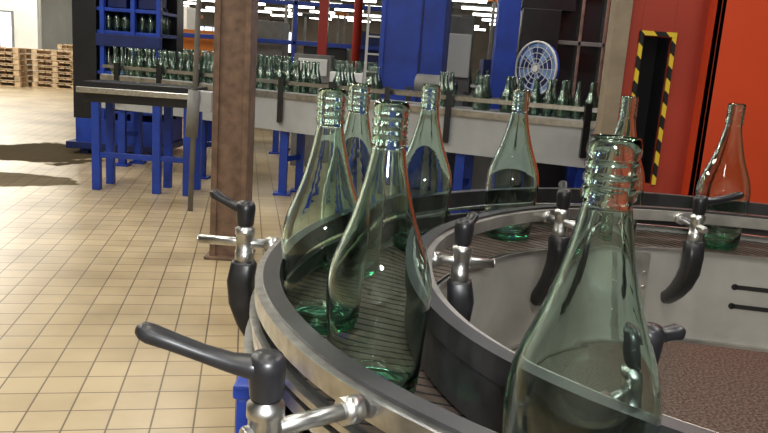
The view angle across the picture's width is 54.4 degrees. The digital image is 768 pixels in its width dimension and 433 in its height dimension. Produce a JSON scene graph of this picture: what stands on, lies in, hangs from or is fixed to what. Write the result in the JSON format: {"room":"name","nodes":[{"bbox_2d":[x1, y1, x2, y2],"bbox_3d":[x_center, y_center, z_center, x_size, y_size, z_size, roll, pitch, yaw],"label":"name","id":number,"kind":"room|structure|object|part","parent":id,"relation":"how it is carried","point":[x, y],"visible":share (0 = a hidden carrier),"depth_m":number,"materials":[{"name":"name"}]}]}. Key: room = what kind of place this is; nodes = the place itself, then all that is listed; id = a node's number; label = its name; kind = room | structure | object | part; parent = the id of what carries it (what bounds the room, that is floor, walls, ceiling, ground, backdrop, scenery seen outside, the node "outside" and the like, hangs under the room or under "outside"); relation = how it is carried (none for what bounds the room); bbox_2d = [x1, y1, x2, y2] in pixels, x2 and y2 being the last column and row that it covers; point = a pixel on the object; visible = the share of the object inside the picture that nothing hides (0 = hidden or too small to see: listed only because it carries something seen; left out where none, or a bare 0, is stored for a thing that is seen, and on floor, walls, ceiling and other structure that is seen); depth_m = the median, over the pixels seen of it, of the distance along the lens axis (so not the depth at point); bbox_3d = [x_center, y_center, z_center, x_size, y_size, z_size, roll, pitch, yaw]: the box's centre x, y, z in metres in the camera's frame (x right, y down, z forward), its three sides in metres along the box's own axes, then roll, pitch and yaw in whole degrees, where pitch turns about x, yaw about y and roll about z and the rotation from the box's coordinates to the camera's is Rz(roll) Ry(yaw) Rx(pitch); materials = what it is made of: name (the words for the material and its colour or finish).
{"room":"processing plant","nodes":[
{"label":"processing plant","id":0,"kind":"room"},
{"bbox_2d":[0,0,41,70],"bbox_3d":[-13.620,-7.354,25.380,3.800,4.800,0.300,4,12,0],"label":"wall partition","id":1,"kind":"structure","parent":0,"point":[27,13],"depth_m":25.38,"materials":[{"name":"white paint"}]},
{"bbox_2d":[0,10,14,46],"bbox_3d":[-13.067,-5.949,25.456,0.900,2.100,0.110,4,12,0],"label":"window","id":2,"kind":"structure","parent":1,"relation":"in","point":[6,17],"depth_m":25.34,"materials":[{"name":"white glass"}]},
{"bbox_2d":[41,0,72,63],"bbox_3d":[-15.703,-6.238,19.360,0.200,4.800,48.000,4,12,0],"label":"wall","id":3,"kind":"structure","parent":0,"point":[56,15],"depth_m":35.09,"materials":[{"name":"white paint"}]},
{"bbox_2d":[304,0,496,17],"bbox_3d":[-2.940,-8.143,23.885,25.028,0.710,30.120,4,12,0],"label":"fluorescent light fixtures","id":4,"kind":"structure","parent":3,"relation":"attached to","point":[377,1],"depth_m":38.45,"materials":[{"name":"white"}]},
{"bbox_2d":[184,0,495,89],"bbox_3d":[-2.790,-10.280,42.950,25.400,4.800,0.200,4,12,0],"label":"wall","id":5,"kind":"structure","parent":0,"point":[481,38],"depth_m":42.72,"materials":[{"name":"white paint"}]},
{"bbox_2d":[200,25,213,30],"bbox_3d":[-9.844,-9.751,42.959,2.000,2.400,0.200,4,12,0],"label":"window","id":6,"kind":"structure","parent":5,"relation":"in","point":[202,27],"depth_m":42.72,"materials":[{"name":"white glass"}]},
{"bbox_2d":[258,3,291,16],"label":"fluorescent light fixtures","id":7,"kind":"object","parent":5,"relation":"attached to","point":[269,9],"depth_m":37.65,"materials":[{"name":"white paint"}]},
{"bbox_2d":[288,31,290,52],"bbox_3d":[-6.253,-9.500,42.959,2.000,2.400,0.200,4,12,0],"label":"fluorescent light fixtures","id":8,"kind":"structure","parent":5,"relation":"in","point":[289,47],"depth_m":42.84,"materials":[{"name":"white"}]},
{"bbox_2d":[329,0,353,21],"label":"fluorescent light fixtures","id":9,"kind":"object","parent":5,"relation":"attached to","point":[331,13],"depth_m":34.75,"materials":[{"name":"white paint"}]},
{"bbox_2d":[362,11,380,22],"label":"fluorescent light fixtures","id":10,"kind":"object","parent":5,"relation":"attached to","point":[374,15],"depth_m":34.78,"materials":[{"name":"white paint"}]},
{"bbox_2d":[474,25,485,30],"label":"fluorescent light fixtures","id":11,"kind":"object","parent":5,"relation":"attached to","point":[481,29],"depth_m":40.61,"materials":[{"name":"white paint"}]},
{"bbox_2d":[0,68,767,432],"bbox_3d":[-3.301,-2.967,19.862,25.000,0.100,48.000,4,12,0],"label":"floor","id":12,"kind":"structure","parent":0,"point":[81,267],"depth_m":3.96,"materials":[{"name":"tile"}]},
{"bbox_2d":[0,46,33,86],"bbox_3d":[-10.049,-3.976,19.750,1.228,0.994,0.800,4,12,0],"label":"wooden pallets","id":13,"kind":"object","parent":12,"relation":"on","point":[14,69],"visible":0.94,"depth_m":19.65,"materials":[{"name":"brown wood"}]},
{"bbox_2d":[31,49,72,89],"bbox_3d":[-8.741,-3.987,20.239,1.229,0.994,0.800,4,12,0],"label":"wooden pallets","id":14,"kind":"object","parent":12,"relation":"on","point":[42,73],"visible":0.71,"depth_m":19.92,"materials":[{"name":"brown wood"}]},
{"bbox_2d":[57,44,72,81],"bbox_3d":[-9.295,-4.691,23.063,1.234,1.138,0.800,4,12,0],"label":"wooden pallets","id":15,"kind":"object","parent":12,"relation":"on","point":[64,47],"visible":0.05,"depth_m":22.61,"materials":[{"name":"brown wood"}]},
{"bbox_2d":[66,0,183,154],"bbox_3d":[-3.102,-2.594,9.107,1.150,3.600,1.100,4,12,0],"label":"machine","id":16,"kind":"object","parent":12,"relation":"on","point":[91,39],"visible":0.36,"depth_m":8.80,"materials":[{"name":"blue paint"}]},
{"bbox_2d":[137,7,155,33],"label":"bottle","id":17,"kind":"object","parent":16,"relation":"on","point":[145,24],"depth_m":8.86,"materials":[{"name":"green glass"}]},
{"bbox_2d":[139,48,155,72],"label":"bottle","id":18,"kind":"object","parent":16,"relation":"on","point":[139,48],"depth_m":8.93,"materials":[{"name":"green glass"}]},
{"bbox_2d":[162,8,170,34],"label":"bottle","id":19,"kind":"object","parent":16,"relation":"on","point":[164,23],"depth_m":9.05,"materials":[{"name":"green glass"}]},
{"bbox_2d":[76,80,212,195],"bbox_3d":[-2.154,-0.730,6.933,1.200,0.980,0.490,4,12,0],"label":"conveyor","id":20,"kind":"object","parent":12,"relation":"on","point":[109,92],"visible":0.8,"depth_m":6.76,"materials":[{"name":"metal"}]},
{"bbox_2d":[184,6,195,29],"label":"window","id":21,"kind":"structure","parent":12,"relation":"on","point":[189,13],"depth_m":18.69,"materials":[{"name":"white glass"}]},
{"bbox_2d":[185,0,201,210],"bbox_3d":[-1.503,-2.665,7.051,0.191,4.801,2.753,3,12,-5],"label":"pipe","id":22,"kind":"object","parent":12,"relation":"on","point":[193,101],"visible":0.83,"depth_m":6.04,"materials":[{"name":"grey metal"}]},
{"bbox_2d":[204,0,258,260],"bbox_3d":[-0.862,-2.084,4.492,0.290,4.800,0.280,4,12,0],"label":"steel column","id":23,"kind":"structure","parent":12,"relation":"on","point":[235,21],"depth_m":4.70,"materials":[{"name":"brown paint"}]},
{"bbox_2d":[233,376,249,432],"bbox_3d":[-0.163,0.660,0.832,0.028,1.035,0.051,4,12,0],"label":"stand","id":24,"kind":"object","parent":12,"relation":"on","point":[241,386],"visible":0.34,"depth_m":0.71,"materials":[{"name":"paint"}]},
{"bbox_2d":[182,0,381,117],"bbox_3d":[-1.761,-2.909,14.233,4.480,2.300,1.000,4,12,0],"label":"wall","id":25,"kind":"structure","parent":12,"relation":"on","point":[273,36],"depth_m":13.79,"materials":[{"name":"orange paint"}]},
{"bbox_2d":[187,63,480,153],"bbox_3d":[0.237,-1.314,10.127,6.755,1.140,0.783,5,12,7],"label":"conveyor","id":26,"kind":"object","parent":12,"relation":"on","point":[275,147],"visible":0.04,"depth_m":10.09,"materials":[{"name":"metal"}]},
{"bbox_2d":[183,49,193,63],"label":"bottle","id":27,"kind":"object","parent":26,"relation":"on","point":[186,50],"depth_m":10.24,"materials":[{"name":"green glass"}]},
{"bbox_2d":[199,50,213,70],"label":"bottle","id":28,"kind":"object","parent":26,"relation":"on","point":[208,52],"depth_m":10.32,"materials":[{"name":"green glass"}]},
{"bbox_2d":[470,69,488,92],"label":"bottle","id":29,"kind":"object","parent":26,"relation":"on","point":[471,80],"depth_m":9.71,"materials":[{"name":"green glass"}]},
{"bbox_2d":[317,0,362,72],"bbox_3d":[-1.246,-3.687,12.009,13.000,4.800,1.120,4,12,0],"label":"red pipework","id":30,"kind":"object","parent":12,"relation":"on","point":[323,23],"visible":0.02,"depth_m":11.72,"materials":[{"name":"red paint"}]},
{"bbox_2d":[329,71,362,92],"bbox_3d":[-0.404,-0.814,7.381,0.320,1.200,0.090,4,12,0],"label":"control box","id":31,"kind":"object","parent":12,"relation":"on","point":[358,76],"visible":0.12,"depth_m":7.23,"materials":[{"name":"white paint"}]},
{"bbox_2d":[100,62,597,213],"bbox_3d":[-0.092,-0.663,6.958,6.625,1.120,0.761,9,13,24],"label":"conveyor","id":32,"kind":"object","parent":12,"relation":"on","point":[466,132],"visible":0.42,"depth_m":6.53,"materials":[{"name":"metal"}]},
{"bbox_2d":[199,53,213,83],"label":"bottle","id":33,"kind":"object","parent":32,"relation":"on","point":[207,69],"depth_m":7.84,"materials":[{"name":"green glass"}]},
{"bbox_2d":[473,74,491,110],"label":"bottle","id":34,"kind":"object","parent":32,"relation":"on","point":[485,92],"depth_m":6.29,"materials":[{"name":"green glass"}]},
{"bbox_2d":[201,0,496,84],"bbox_3d":[-0.822,-5.596,25.155,14.617,3.205,10.101,4,12,0],"label":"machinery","id":35,"kind":"object","parent":12,"relation":"on","point":[485,64],"visible":0.07,"depth_m":20.58,"materials":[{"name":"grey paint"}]},
{"bbox_2d":[363,5,380,83],"bbox_3d":[-0.147,-1.480,8.811,0.210,1.951,0.080,4,12,0],"label":"ladder","id":36,"kind":"object","parent":12,"relation":"on","point":[369,6],"visible":0.27,"depth_m":8.70,"materials":[{"name":"grey metal"}]},
{"bbox_2d":[290,16,474,165],"bbox_3d":[-0.045,-1.513,9.123,2.125,1.900,0.449,5,12,3],"label":"tall cabinet","id":37,"kind":"object","parent":12,"relation":"on","point":[461,37],"visible":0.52,"depth_m":8.80,"materials":[{"name":"grey metal"}]},
{"bbox_2d":[378,0,452,151],"bbox_3d":[0.371,-2.659,7.644,0.710,4.800,0.340,4,12,0],"label":"pillar","id":38,"kind":"structure","parent":12,"relation":"on","point":[414,34],"depth_m":7.68,"materials":[{"name":"metal"}]},
{"bbox_2d":[414,74,457,92],"bbox_3d":[0.449,-0.693,6.990,0.380,1.240,0.200,8,12,18],"label":"motor","id":39,"kind":"object","parent":12,"relation":"on","point":[420,79],"visible":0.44,"depth_m":6.82,"materials":[{"name":"grey paint"}]},
{"bbox_2d":[135,180,767,432],"bbox_3d":[1.027,0.688,0.806,2.779,1.153,1.812,7,12,16],"label":"conveyor","id":40,"kind":"object","parent":12,"relation":"on","point":[465,366],"depth_m":1.05,"materials":[{"name":"black metal"}]},
{"bbox_3d":[-0.209,0.086,1.073,0.122,0.246,0.034,4,12,0],"label":"rail clamp bracket","id":41,"kind":"part","parent":40,"relation":"part of","materials":[{"name":"black plastic"}]},
{"bbox_3d":[-0.095,0.202,0.555,0.171,0.254,0.053,0,12,-19],"label":"rail clamp bracket","id":42,"kind":"part","parent":40,"relation":"part of","materials":[{"name":"black plastic"}]},
{"bbox_2d":[281,88,357,334],"bbox_3d":[-0.074,-0.008,0.944,0.108,0.303,0.108,-4,14,-35],"label":"glass bottle","id":43,"kind":"object","parent":40,"relation":"on","point":[320,210],"visible":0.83,"depth_m":0.91,"materials":[{"name":"green glass"}]},
{"bbox_2d":[344,83,371,196],"bbox_3d":[-0.048,-0.061,1.204,0.108,0.303,0.108,15,16,43],"label":"glass bottle","id":44,"kind":"object","parent":40,"relation":"on","point":[357,131],"visible":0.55,"depth_m":1.17,"materials":[{"name":"green glass"}]},
{"bbox_2d":[326,100,431,393],"bbox_3d":[-0.003,0.036,0.756,0.108,0.303,0.108,6,12,9],"label":"glass bottle","id":45,"kind":"object","parent":40,"relation":"on","point":[379,284],"visible":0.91,"depth_m":0.72,"materials":[{"name":"green glass"}]},
{"bbox_2d":[406,84,451,236],"bbox_3d":[0.079,-0.099,1.429,0.108,0.303,0.108,13,15,36],"label":"glass bottle","id":46,"kind":"object","parent":40,"relation":"on","point":[429,172],"visible":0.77,"depth_m":1.39,"materials":[{"name":"green glass"}]},
{"bbox_3d":[0.102,0.113,1.061,0.100,0.239,0.049,4,12,0],"label":"rail clamp bracket","id":47,"kind":"part","parent":40,"relation":"part of","materials":[{"name":"black plastic"}]},
{"bbox_2d":[485,89,538,240],"bbox_3d":[0.266,-0.106,1.527,0.108,0.303,0.108,-1,13,-22],"label":"glass bottle","id":48,"kind":"object","parent":40,"relation":"on","point":[512,179],"visible":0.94,"depth_m":1.49,"materials":[{"name":"green glass"}]},
{"bbox_3d":[0.324,0.058,1.389,0.045,0.243,0.096,-2,13,-26],"label":"rail clamp bracket","id":49,"kind":"part","parent":40,"relation":"part of","materials":[{"name":"black plastic"}]},
{"bbox_2d":[502,134,661,432],"bbox_3d":[0.142,0.096,0.520,0.108,0.303,0.108,4,12,0],"label":"glass bottle","id":50,"kind":"object","parent":40,"relation":"on","point":[586,362],"visible":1,"depth_m":0.48,"materials":[{"name":"green glass"}]},
{"bbox_2d":[613,95,644,233],"bbox_3d":[0.509,-0.106,1.605,0.108,0.303,0.108,14,16,41],"label":"glass bottle","id":51,"kind":"object","parent":40,"relation":"on","point":[626,125],"visible":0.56,"depth_m":1.57,"materials":[{"name":"green glass"}]},
{"bbox_3d":[0.208,0.209,0.659,0.108,0.236,0.035,-5,15,-36],"label":"rail clamp bracket","id":52,"kind":"part","parent":40,"relation":"part of","materials":[{"name":"black plastic"}]},
{"bbox_3d":[0.620,0.069,1.445,0.101,0.248,0.123,4,12,0],"label":"rail clamp bracket","id":53,"kind":"part","parent":40,"relation":"part of","materials":[{"name":"black plastic"}]},
{"bbox_2d":[695,103,750,249],"bbox_3d":[0.723,-0.086,1.581,0.108,0.303,0.108,-8,17,-44],"label":"glass bottle","id":54,"kind":"object","parent":40,"relation":"on","point":[726,172],"visible":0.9,"depth_m":1.55,"materials":[{"name":"glass"}]},
{"bbox_2d":[490,0,521,109],"bbox_3d":[1.192,-2.431,6.831,0.200,4.800,0.200,4,12,0],"label":"post","id":55,"kind":"object","parent":12,"relation":"on","point":[508,12],"visible":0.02,"depth_m":6.91,"materials":[{"name":"metal"}]},
{"bbox_2d":[447,152,575,213],"bbox_3d":[1.303,-0.351,6.911,1.450,0.720,0.390,4,12,0],"label":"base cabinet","id":56,"kind":"object","parent":12,"relation":"on","point":[550,175],"visible":0.02,"depth_m":6.78,"materials":[{"name":"black metal"}]},
{"bbox_2d":[514,0,610,116],"bbox_3d":[1.878,-2.204,7.446,1.160,4.200,1.270,4,12,0],"label":"machine","id":57,"kind":"object","parent":12,"relation":"on","point":[577,30],"visible":0.24,"depth_m":7.12,"materials":[{"name":"metal"}]},
{"bbox_2d":[514,41,559,95],"bbox_3d":[1.440,-1.352,6.846,0.177,0.496,0.496,-5,15,-38],"label":"fan","id":58,"kind":"object","parent":57,"relation":"attached to","point":[538,59],"visible":0.88,"depth_m":6.78,"materials":[{"name":"plastic"}]},
{"bbox_2d":[595,0,767,236],"bbox_3d":[3.307,-1.261,4.887,3.565,3.600,0.508,6,12,8],"label":"enclosure","id":59,"kind":"object","parent":12,"relation":"on","point":[721,54],"visible":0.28,"depth_m":5.02,"materials":[{"name":"red paint"}]},
{"bbox_2d":[631,30,677,184],"bbox_3d":[1.810,-0.737,5.123,0.248,1.035,0.016,4,12,0],"label":"frame","id":60,"kind":"object","parent":59,"relation":"attached to","point":[642,32],"visible":0.79,"depth_m":5.08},
{"bbox_3d":[-2.965,-7.776,18.854,25.400,0.150,48.400,4,12,0],"label":"ceiling","id":61,"kind":"structure","parent":0,"visible":0},
{"bbox_2d":[184,0,195,8],"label":"fluorescent light fixtures","id":62,"kind":"object","parent":61,"relation":"attached to","point":[186,3],"depth_m":34.78,"materials":[{"name":"white paint"}]},
{"bbox_2d":[201,0,214,11],"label":"fluorescent light fixtures","id":63,"kind":"object","parent":61,"relation":"attached to","point":[208,8],"depth_m":37.72,"materials":[{"name":"white paint"}]},
{"bbox_2d":[298,0,319,18],"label":"fluorescent light fixtures","id":64,"kind":"object","parent":61,"relation":"attached to","point":[312,11],"depth_m":34.73,"materials":[{"name":"white paint"}]},
{"bbox_2d":[363,0,381,6],"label":"fluorescent light fixtures","id":65,"kind":"object","parent":61,"relation":"attached to","point":[372,1],"depth_m":26.06,"materials":[{"name":"white paint"}]},
{"bbox_2d":[451,0,496,24],"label":"fluorescent light fixtures","id":66,"kind":"object","parent":61,"relation":"attached to","point":[472,7],"depth_m":25.97,"materials":[{"name":"white paint"}]}
]}

